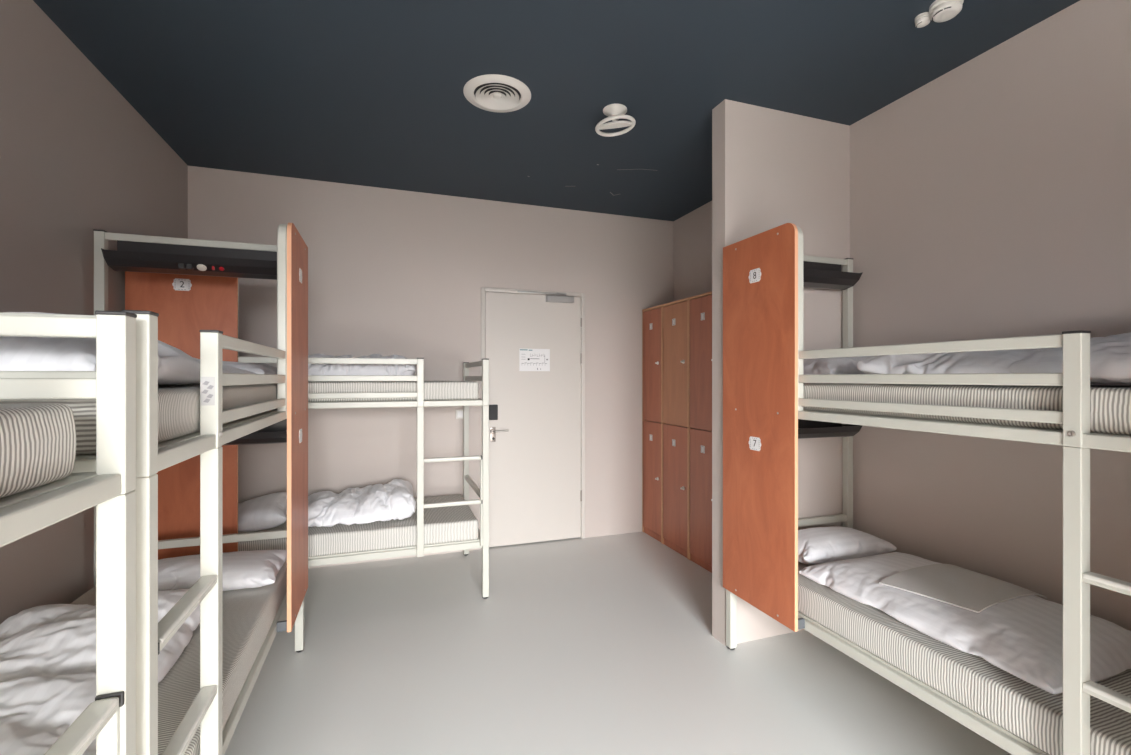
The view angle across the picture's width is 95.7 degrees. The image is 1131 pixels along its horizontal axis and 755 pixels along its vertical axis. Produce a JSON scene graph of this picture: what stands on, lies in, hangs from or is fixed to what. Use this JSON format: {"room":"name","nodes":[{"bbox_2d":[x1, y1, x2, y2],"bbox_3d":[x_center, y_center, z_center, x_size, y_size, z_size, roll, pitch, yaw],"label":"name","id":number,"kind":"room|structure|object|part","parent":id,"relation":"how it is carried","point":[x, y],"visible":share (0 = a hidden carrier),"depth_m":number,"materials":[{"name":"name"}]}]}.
{"room":"dormitory","nodes":[
{"label":"dormitory","id":0,"kind":"room"},
{"bbox_2d":[0,0,187,623],"bbox_3d":[-1.396,-0.028,-0.403,0.150,3.055,9.060,0,0,-19],"label":"wall","id":1,"kind":"structure","parent":0,"point":[77,158],"depth_m":2.29,"materials":[{"name":"beige paint"}]},
{"bbox_2d":[188,166,673,568],"bbox_3d":[-0.872,-0.028,4.499,4.076,3.055,0.150,0,0,-19],"label":"wall","id":2,"kind":"structure","parent":0,"point":[404,273],"depth_m":4.32,"materials":[{"name":"paint"}]},
{"bbox_2d":[456,409,462,418],"bbox_3d":[-0.903,0.315,4.400,0.080,0.080,0.017,0,0,-19],"label":"light switch","id":3,"kind":"object","parent":2,"relation":"attached to","point":[459,413],"visible":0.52,"depth_m":4.39,"materials":[{"name":"white plastic"}]},
{"bbox_2d":[481,287,584,549],"bbox_3d":[-0.289,0.356,4.653,0.972,2.288,0.205,0,0,-19],"label":"door","id":4,"kind":"structure","parent":2,"relation":"in","point":[537,418],"depth_m":4.63,"materials":[{"name":"paint"}]},
{"bbox_3d":[-0.635,0.500,4.485,0.051,0.130,0.027,0,0,-19],"label":"handle plate","id":5,"kind":"part","parent":4,"relation":"part of","materials":[{"name":"silver metal"}]},
{"bbox_3d":[-0.570,0.467,4.478,0.136,0.024,0.060,0,0,-19],"label":"lever","id":6,"kind":"part","parent":4,"relation":"part of","materials":[{"name":"metal"}]},
{"bbox_2d":[519,349,549,370],"bbox_3d":[-0.277,-0.158,4.622,0.285,0.202,0.002,0,0,-19],"label":"notice","id":7,"kind":"object","parent":4,"relation":"attached to","point":[529,359],"visible":1,"depth_m":4.62,"materials":[{"name":"white paper"}]},
{"bbox_3d":[-0.207,-0.758,4.622,0.460,0.033,0.029,0,0,-19],"label":"closer arm","id":8,"kind":"part","parent":4,"relation":"part of","materials":[{"name":"silver metal"}]},
{"bbox_2d":[33,0,1079,220],"bbox_3d":[0.599,-1.615,0.294,4.376,0.121,9.060,0,0,-19],"label":"ceiling","id":9,"kind":"structure","parent":0,"point":[370,93],"depth_m":2.61,"materials":[{"name":"paint"}]},
{"bbox_2d":[463,74,530,112],"bbox_3d":[-0.373,-1.545,2.809,0.368,0.020,0.368,0,0,-19],"label":"ceiling vent","id":10,"kind":"object","parent":9,"relation":"in","point":[489,92],"visible":1,"depth_m":2.79,"materials":[{"name":"white plastic"}]},
{"bbox_2d":[595,104,635,136],"bbox_3d":[0.289,-1.495,2.972,0.233,0.120,0.235,0,0,-19],"label":"detector","id":11,"kind":"object","parent":9,"relation":"attached to","point":[614,112],"visible":1,"depth_m":2.94,"materials":[{"name":"white plastic"}]},
{"bbox_2d":[915,0,963,27],"bbox_3d":[1.573,-1.528,2.156,0.116,0.054,0.175,0,0,-19],"label":"smoke detector","id":12,"kind":"object","parent":9,"relation":"attached to","point":[939,10],"visible":1,"depth_m":2.12,"materials":[{"name":"white plastic"}]},
{"bbox_2d":[224,532,1011,754],"bbox_3d":[0.599,1.560,0.294,4.376,0.120,9.060,0,0,-19],"label":"floor","id":13,"kind":"structure","parent":0,"point":[599,645],"depth_m":2.57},
{"bbox_2d":[0,310,136,754],"bbox_3d":[-0.880,0.396,-0.143,0.938,2.208,1.964,0,0,-19],"label":"bunk bed","id":14,"kind":"object","parent":13,"relation":"on","point":[110,719],"visible":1,"depth_m":0.88,"materials":[{"name":"metal"}]},
{"bbox_2d":[0,403,75,497],"bbox_3d":[-0.886,0.102,-0.161,0.829,0.125,1.842,0,0,-19],"label":"mattress","id":15,"kind":"object","parent":14,"relation":"on","point":[38,440],"visible":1,"depth_m":0.74,"materials":[{"name":"fabric"}]},
{"bbox_3d":[-1.206,0.019,0.760,0.837,0.036,0.027,0,0,-19],"label":"foot rail","id":16,"kind":"part","parent":14,"relation":"part of","materials":[{"name":"white metal"}]},
{"bbox_3d":[-1.206,-0.086,0.760,0.837,0.035,0.027,0,0,-19],"label":"foot rail","id":17,"kind":"part","parent":14,"relation":"part of","materials":[{"name":"white metal"}]},
{"bbox_3d":[-0.475,0.185,-0.002,0.030,0.038,1.878,0,0,-19],"label":"rail","id":18,"kind":"part","parent":14,"relation":"part of","materials":[{"name":"white metal"}]},
{"bbox_3d":[-1.206,0.185,0.760,0.837,0.038,0.027,0,0,-19],"label":"foot rail","id":19,"kind":"part","parent":14,"relation":"part of","materials":[{"name":"white metal"}]},
{"bbox_3d":[-0.793,0.690,0.904,0.042,1.597,0.042,0,0,-19],"label":"post","id":20,"kind":"part","parent":14,"relation":"part of","materials":[{"name":"white metal"}]},
{"bbox_2d":[0,223,307,754],"bbox_3d":[-1.545,0.390,1.759,0.938,2.221,1.964,0,0,-19],"label":"bunk bed","id":21,"kind":"object","parent":13,"relation":"on","point":[286,262],"visible":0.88,"depth_m":1.40,"materials":[{"name":"metal"}]},
{"bbox_3d":[-1.237,0.006,0.849,0.837,0.036,0.027,0,0,-19],"label":"foot rail","id":22,"kind":"part","parent":21,"relation":"part of","materials":[{"name":"white metal"}]},
{"bbox_3d":[-1.237,-0.100,0.849,0.837,0.035,0.027,0,0,-19],"label":"foot rail","id":23,"kind":"part","parent":21,"relation":"part of","materials":[{"name":"white metal"}]},
{"bbox_3d":[-1.237,0.172,0.849,0.837,0.038,0.027,0,0,-19],"label":"foot rail","id":24,"kind":"part","parent":21,"relation":"part of","materials":[{"name":"white metal"}]},
{"bbox_3d":[-2.284,0.387,2.517,0.042,2.203,0.042,0,0,-19],"label":"post","id":25,"kind":"part","parent":21,"relation":"part of","materials":[{"name":"white metal"}]},
{"bbox_2d":[0,383,276,454],"bbox_3d":[-1.557,0.089,1.760,0.825,0.125,1.850,0,0,-19],"label":"mattress","id":26,"kind":"object","parent":21,"relation":"on","point":[178,404],"visible":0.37,"depth_m":1.24,"materials":[{"name":"fabric"}]},
{"bbox_2d":[0,312,255,384],"bbox_3d":[-1.474,-0.068,1.496,0.732,0.182,1.291,0,0,-19],"label":"duvet","id":27,"kind":"object","parent":26,"relation":"on","point":[175,366],"visible":0.31,"depth_m":1.02,"materials":[{"name":"white fabric"}]},
{"bbox_2d":[222,361,276,373],"bbox_3d":[-1.706,-0.030,2.418,0.605,0.110,0.428,0,0,-19],"label":"pillow","id":28,"kind":"object","parent":26,"relation":"on","point":[257,369],"visible":0.13,"depth_m":2.34,"materials":[{"name":"white fabric"}]},
{"bbox_3d":[-0.824,0.683,0.994,0.042,1.610,0.042,0,0,-19],"label":"post","id":29,"kind":"part","parent":21,"relation":"part of","materials":[{"name":"white metal"}]},
{"bbox_2d":[71,560,286,754],"bbox_3d":[-1.559,1.042,1.759,0.823,0.140,1.850,0,0,-19],"label":"mattress","id":30,"kind":"object","parent":21,"relation":"on","point":[248,614],"visible":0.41,"depth_m":1.83,"materials":[{"name":"fabric"}]},
{"bbox_2d":[0,589,199,754],"bbox_3d":[-1.589,0.893,1.510,0.676,0.156,1.193,0,0,-19],"label":"duvet","id":31,"kind":"object","parent":30,"relation":"on","point":[48,652],"visible":0.65,"depth_m":1.55,"materials":[{"name":"white fabric"}]},
{"bbox_2d":[158,550,286,590],"bbox_3d":[-1.681,0.909,2.404,0.663,0.124,0.428,0,0,-19],"label":"pillow","id":32,"kind":"object","parent":30,"relation":"on","point":[255,568],"visible":0.55,"depth_m":2.33,"materials":[{"name":"white fabric"}]},
{"bbox_2d":[178,263,193,269],"bbox_3d":[-1.878,-0.549,2.534,0.057,0.028,0.030,0,0,-19],"label":"socket","id":33,"kind":"object","parent":21,"relation":"attached to","point":[181,266],"depth_m":2.52,"materials":[{"name":"plastic"}]},
{"bbox_2d":[101,240,276,279],"bbox_3d":[-1.826,-0.599,2.583,0.769,0.154,0.150,0,0,-19],"label":"shelf","id":34,"kind":"object","parent":21,"relation":"attached to","point":[147,256],"depth_m":2.58,"materials":[{"name":"black metal"}]},
{"bbox_3d":[-1.871,-0.696,2.662,0.837,0.035,0.030,0,0,-19],"label":"head rail","id":35,"kind":"part","parent":21,"relation":"part of","materials":[{"name":"white metal"}]},
{"bbox_2d":[197,264,206,270],"bbox_3d":[-1.814,-0.548,2.554,0.042,0.029,0.036,0,0,-19],"label":"reading lamp","id":36,"kind":"object","parent":21,"relation":"attached to","point":[200,267],"depth_m":2.55,"materials":[{"name":"white plastic"}]},
{"bbox_2d":[202,381,213,402],"bbox_3d":[-0.959,0.038,1.373,0.029,0.059,0.001,0,0,-19],"label":"print","id":37,"kind":"object","parent":21,"relation":"attached to","point":[207,386],"depth_m":1.37,"materials":[{"name":"grey paper"}]},
{"bbox_3d":[-0.964,0.521,1.395,0.042,1.287,0.042,0,0,-19],"label":"ladder post","id":38,"kind":"part","parent":21,"relation":"part of","materials":[{"name":"white metal"}]},
{"bbox_3d":[-1.140,0.172,1.900,0.030,0.038,1.878,0,0,-19],"label":"rail","id":39,"kind":"part","parent":21,"relation":"part of","materials":[{"name":"white metal"}]},
{"bbox_3d":[-1.871,0.848,2.662,0.837,0.040,0.030,0,0,-19],"label":"head rail","id":40,"kind":"part","parent":21,"relation":"part of","materials":[{"name":"white metal"}]},
{"bbox_3d":[-1.134,0.113,1.885,0.024,0.036,1.003,0,0,-19],"label":"guard rail","id":41,"kind":"part","parent":21,"relation":"part of","materials":[{"name":"white metal"}]},
{"bbox_3d":[-1.134,0.005,1.885,0.024,0.037,1.003,0,0,-19],"label":"guard rail","id":42,"kind":"part","parent":21,"relation":"part of","materials":[{"name":"white metal"}]},
{"bbox_3d":[-1.134,-0.103,1.885,0.024,0.037,1.003,0,0,-19],"label":"guard rail","id":43,"kind":"part","parent":21,"relation":"part of","materials":[{"name":"white metal"}]},
{"bbox_3d":[-1.175,1.143,1.888,0.030,0.043,1.878,0,0,-19],"label":"rail","id":44,"kind":"part","parent":21,"relation":"part of","materials":[{"name":"white metal"}]},
{"bbox_2d":[224,419,286,444],"bbox_3d":[-1.826,0.277,2.583,0.769,0.154,0.150,0,0,-19],"label":"shelf","id":45,"kind":"object","parent":21,"relation":"attached to","point":[277,432],"depth_m":2.64,"materials":[{"name":"metal"}]},
{"bbox_3d":[-1.458,0.402,2.806,0.042,2.173,0.042,0,0,-19],"label":"post","id":46,"kind":"part","parent":21,"relation":"part of","materials":[{"name":"white metal"}]},
{"bbox_3d":[-1.341,0.295,2.593,0.002,0.067,0.092,0,0,-19],"label":"number plate","id":47,"kind":"part","parent":21,"relation":"part of","materials":[{"name":"white plastic"}]},
{"bbox_3d":[-1.341,-0.515,2.593,0.002,0.067,0.092,0,0,-19],"label":"number plate","id":48,"kind":"part","parent":21,"relation":"part of","materials":[{"name":"white plastic"}]},
{"bbox_2d":[125,271,488,598],"bbox_3d":[-1.615,0.390,3.574,2.004,2.221,0.955,0,0,-19],"label":"bunk bed","id":49,"kind":"object","parent":13,"relation":"on","point":[185,305],"visible":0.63,"depth_m":2.96,"materials":[{"name":"metal"}]},
{"bbox_3d":[-2.156,-0.522,2.880,0.092,0.067,0.002,0,0,-19],"label":"number plate","id":50,"kind":"part","parent":49,"relation":"part of","materials":[{"name":"white plastic"}]},
{"bbox_3d":[-1.456,-0.103,3.165,1.041,0.037,0.024,0,0,-19],"label":"guard rail","id":51,"kind":"part","parent":49,"relation":"part of","materials":[{"name":"white metal"}]},
{"bbox_2d":[238,494,477,556],"bbox_3d":[-1.624,1.042,3.584,1.890,0.139,0.840,0,0,-19],"label":"mattress","id":52,"kind":"object","parent":49,"relation":"on","point":[449,523],"visible":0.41,"depth_m":3.34,"materials":[{"name":"fabric"}]},
{"bbox_2d":[238,492,286,532],"bbox_3d":[-2.131,0.891,3.405,0.591,0.159,0.654,0,0,-19],"label":"pillow","id":53,"kind":"object","parent":52,"relation":"on","point":[268,511],"visible":0.52,"depth_m":3.23,"materials":[{"name":"white fabric"}]},
{"bbox_2d":[308,479,415,526],"bbox_3d":[-1.476,0.870,3.644,0.777,0.194,0.676,0,0,-19],"label":"duvet","id":54,"kind":"object","parent":52,"relation":"on","point":[394,499],"visible":0.97,"depth_m":3.44,"materials":[{"name":"white fabric"}]},
{"bbox_3d":[-1.456,0.113,3.165,1.041,0.036,0.024,0,0,-19],"label":"guard rail","id":55,"kind":"part","parent":49,"relation":"part of","materials":[{"name":"white metal"}]},
{"bbox_3d":[-1.456,0.005,3.165,1.041,0.037,0.024,0,0,-19],"label":"guard rail","id":56,"kind":"part","parent":49,"relation":"part of","materials":[{"name":"white metal"}]},
{"bbox_2d":[308,381,477,401],"bbox_3d":[-1.623,0.089,3.583,1.890,0.125,0.843,0,0,-19],"label":"mattress","id":57,"kind":"object","parent":49,"relation":"on","point":[433,390],"visible":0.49,"depth_m":3.34,"materials":[{"name":"fabric"}]},
{"bbox_2d":[250,363,276,371],"bbox_3d":[-2.173,-0.050,3.411,0.428,0.149,0.624,0,0,-19],"label":"pillow","id":58,"kind":"object","parent":57,"relation":"on","point":[259,364],"visible":0.07,"depth_m":3.48,"materials":[{"name":"white fabric"}]},
{"bbox_2d":[308,354,415,374],"bbox_3d":[-1.492,-0.076,3.661,0.797,0.192,0.696,0,0,-19],"label":"duvet","id":59,"kind":"object","parent":57,"relation":"on","point":[313,369],"visible":0.34,"depth_m":3.38,"materials":[{"name":"white fabric"}]},
{"bbox_3d":[-1.483,1.143,3.196,1.918,0.043,0.030,0,0,-19],"label":"rail","id":60,"kind":"part","parent":49,"relation":"part of","materials":[{"name":"white metal"}]},
{"bbox_3d":[-1.470,0.172,3.161,1.918,0.038,0.030,0,0,-19],"label":"rail","id":61,"kind":"part","parent":49,"relation":"part of","materials":[{"name":"white metal"}]},
{"bbox_3d":[-0.949,0.521,3.344,0.042,1.287,0.042,0,0,-19],"label":"ladder post","id":62,"kind":"part","parent":49,"relation":"part of","materials":[{"name":"white metal"}]},
{"bbox_3d":[-0.840,0.683,4.327,0.042,1.610,0.042,0,0,-19],"label":"post","id":63,"kind":"part","parent":49,"relation":"part of","materials":[{"name":"white metal"}]},
{"bbox_3d":[-0.693,0.837,3.906,0.027,0.037,0.854,0,0,-19],"label":"foot rail","id":64,"kind":"part","parent":49,"relation":"part of","materials":[{"name":"white metal"}]},
{"bbox_3d":[-0.693,0.006,3.906,0.027,0.036,0.854,0,0,-19],"label":"foot rail","id":65,"kind":"part","parent":49,"relation":"part of","materials":[{"name":"white metal"}]},
{"bbox_3d":[-0.693,-0.100,3.906,0.027,0.035,0.854,0,0,-19],"label":"foot rail","id":66,"kind":"part","parent":49,"relation":"part of","materials":[{"name":"white metal"}]},
{"bbox_3d":[-0.546,0.683,3.485,0.042,1.610,0.042,0,0,-19],"label":"post","id":67,"kind":"part","parent":49,"relation":"part of","materials":[{"name":"white metal"}]},
{"bbox_2d":[642,305,661,542],"bbox_3d":[0.961,0.420,4.854,0.377,2.160,0.378,0,0,-19],"label":"locker","id":68,"kind":"object","parent":13,"relation":"on","point":[652,316],"visible":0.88,"depth_m":4.79,"materials":[{"name":"red wood"}]},
{"bbox_3d":[0.818,0.929,4.808,0.020,1.025,0.352,0,0,-19],"label":"door","id":69,"kind":"part","parent":68,"relation":"part of","materials":[{"name":"red wood"}]},
{"bbox_3d":[0.818,-0.112,4.808,0.020,1.044,0.352,0,0,-19],"label":"door","id":70,"kind":"part","parent":68,"relation":"part of","materials":[{"name":"red wood"}]},
{"bbox_2d":[662,297,688,559],"bbox_3d":[1.095,0.420,4.472,0.377,2.160,0.428,0,0,-19],"label":"locker","id":71,"kind":"object","parent":13,"relation":"on","point":[675,314],"visible":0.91,"depth_m":4.39,"materials":[{"name":"red wood"}]},
{"bbox_3d":[0.952,0.929,4.426,0.020,1.025,0.402,0,0,-19],"label":"door","id":72,"kind":"part","parent":71,"relation":"part of","materials":[{"name":"red wood"}]},
{"bbox_3d":[0.952,-0.112,4.426,0.020,1.044,0.402,0,0,-19],"label":"door","id":73,"kind":"part","parent":71,"relation":"part of","materials":[{"name":"red wood"}]},
{"bbox_2d":[689,291,711,572],"bbox_3d":[1.237,0.420,4.066,0.377,2.160,0.428,0,0,-19],"label":"locker","id":74,"kind":"object","parent":13,"relation":"on","point":[700,306],"visible":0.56,"depth_m":4.04,"materials":[{"name":"red wood"}]},
{"bbox_3d":[1.093,0.929,4.020,0.020,1.025,0.402,0,0,-19],"label":"door","id":75,"kind":"part","parent":74,"relation":"part of","materials":[{"name":"red wood"}]},
{"bbox_3d":[1.093,-0.112,4.020,0.020,1.044,0.402,0,0,-19],"label":"door","id":76,"kind":"part","parent":74,"relation":"part of","materials":[{"name":"red wood"}]},
{"bbox_2d":[723,223,1130,754],"bbox_3d":[1.624,0.390,2.059,0.908,2.221,1.969,0,0,-19],"label":"bunk bed","id":77,"kind":"object","parent":13,"relation":"on","point":[765,274],"visible":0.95,"depth_m":2.36,"materials":[{"name":"metal"}]},
{"bbox_3d":[0.917,0.402,2.831,0.042,2.173,0.042,0,0,-19],"label":"post","id":78,"kind":"part","parent":77,"relation":"part of","materials":[{"name":"white metal"}]},
{"bbox_3d":[0.958,0.335,2.591,0.002,0.067,0.092,0,0,-19],"label":"number plate","id":79,"kind":"part","parent":77,"relation":"part of","materials":[{"name":"white plastic"}]},
{"bbox_3d":[0.958,-0.515,2.591,0.002,0.067,0.092,0,0,-19],"label":"number plate","id":80,"kind":"part","parent":77,"relation":"part of","materials":[{"name":"white plastic"}]},
{"bbox_3d":[1.316,0.848,2.971,0.807,0.040,0.030,0,0,-19],"label":"head rail","id":81,"kind":"part","parent":77,"relation":"part of","materials":[{"name":"white metal"}]},
{"bbox_3d":[1.316,-0.696,2.971,0.807,0.035,0.030,0,0,-19],"label":"head rail","id":82,"kind":"part","parent":77,"relation":"part of","materials":[{"name":"white metal"}]},
{"bbox_2d":[798,419,862,438],"bbox_3d":[1.330,0.277,2.881,0.739,0.154,0.150,0,0,-19],"label":"shelf","id":83,"kind":"object","parent":77,"relation":"attached to","point":[806,428],"depth_m":2.92,"materials":[{"name":"black metal"}]},
{"bbox_2d":[803,261,862,289],"bbox_3d":[1.330,-0.599,2.881,0.739,0.154,0.150,0,0,-19],"label":"shelf","id":84,"kind":"object","parent":77,"relation":"attached to","point":[816,274],"depth_m":2.94,"materials":[{"name":"black metal"}]},
{"bbox_3d":[1.715,0.387,3.110,0.042,2.203,0.042,0,0,-19],"label":"post","id":85,"kind":"part","parent":77,"relation":"part of","materials":[{"name":"white metal"}]},
{"bbox_3d":[1.269,1.143,1.935,0.030,0.043,1.883,0,0,-19],"label":"rail","id":86,"kind":"part","parent":77,"relation":"part of","materials":[{"name":"white metal"}]},
{"bbox_3d":[1.238,0.113,1.906,0.024,0.036,1.008,0,0,-19],"label":"guard rail","id":87,"kind":"part","parent":77,"relation":"part of","materials":[{"name":"white metal"}]},
{"bbox_3d":[1.238,0.005,1.906,0.024,0.037,1.008,0,0,-19],"label":"guard rail","id":88,"kind":"part","parent":77,"relation":"part of","materials":[{"name":"white metal"}]},
{"bbox_3d":[1.238,-0.103,1.906,0.024,0.037,1.008,0,0,-19],"label":"guard rail","id":89,"kind":"part","parent":77,"relation":"part of","materials":[{"name":"white metal"}]},
{"bbox_2d":[798,562,1130,754],"bbox_3d":[1.636,1.042,2.063,0.793,0.139,1.865,0,0,-19],"label":"mattress","id":90,"kind":"object","parent":77,"relation":"on","point":[1034,714],"visible":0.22,"depth_m":1.72,"materials":[{"name":"fabric"}]},
{"bbox_2d":[798,526,896,564],"bbox_3d":[1.430,0.899,2.804,0.621,0.144,0.347,0,0,-19],"label":"pillow","id":91,"kind":"object","parent":90,"relation":"on","point":[816,545],"visible":0.81,"depth_m":2.69,"materials":[{"name":"white fabric"}]},
{"bbox_2d":[799,552,1130,693],"bbox_3d":[1.635,0.909,2.133,0.712,0.124,1.023,0,0,-19],"label":"duvet","id":92,"kind":"object","parent":90,"relation":"on","point":[1022,637],"visible":0.76,"depth_m":1.84,"materials":[{"name":"white fabric"}]},
{"bbox_2d":[879,564,1046,612],"bbox_3d":[1.637,0.863,2.114,0.515,0.047,0.370,0,0,-19],"label":"sheet","id":93,"kind":"object","parent":92,"relation":"on","point":[951,584],"visible":1,"depth_m":2.08,"materials":[{"name":"fabric"}]},
{"bbox_3d":[1.234,0.172,1.922,0.030,0.038,1.883,0,0,-19],"label":"rail","id":94,"kind":"part","parent":77,"relation":"part of","materials":[{"name":"white metal"}]},
{"bbox_2d":[803,383,1130,434],"bbox_3d":[1.635,0.089,2.063,0.795,0.125,1.865,0,0,-19],"label":"mattress","id":95,"kind":"object","parent":77,"relation":"on","point":[1110,405],"visible":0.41,"depth_m":1.68,"materials":[{"name":"fabric"}]},
{"bbox_2d":[803,356,874,374],"bbox_3d":[1.438,-0.050,2.681,0.605,0.149,0.428,0,0,-19],"label":"pillow","id":96,"kind":"object","parent":95,"relation":"on","point":[839,365],"visible":0.24,"depth_m":2.48,"materials":[{"name":"white fabric"}]},
{"bbox_2d":[857,332,1130,383],"bbox_3d":[1.761,-0.060,1.771,0.696,0.162,1.153,0,0,-19],"label":"duvet","id":97,"kind":"object","parent":95,"relation":"on","point":[1110,356],"visible":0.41,"depth_m":1.69,"materials":[{"name":"white fabric"}]},
{"bbox_3d":[1.412,0.521,1.415,0.042,1.287,0.042,0,0,-19],"label":"ladder post","id":98,"kind":"part","parent":77,"relation":"part of","materials":[{"name":"white metal"}]},
{"bbox_2d":[712,99,849,645],"bbox_3d":[1.303,-0.028,3.067,0.915,3.055,0.120,0,0,-19],"label":"wall partition","id":99,"kind":"structure","parent":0,"point":[771,168],"depth_m":2.98,"materials":[{"name":"paint"}]},
{"bbox_2d":[674,0,1130,630],"bbox_3d":[2.593,-0.028,0.991,0.150,3.055,9.060,0,0,-19],"label":"wall","id":100,"kind":"structure","parent":0,"point":[990,199],"depth_m":2.39,"materials":[{"name":"paint"}]}
]}

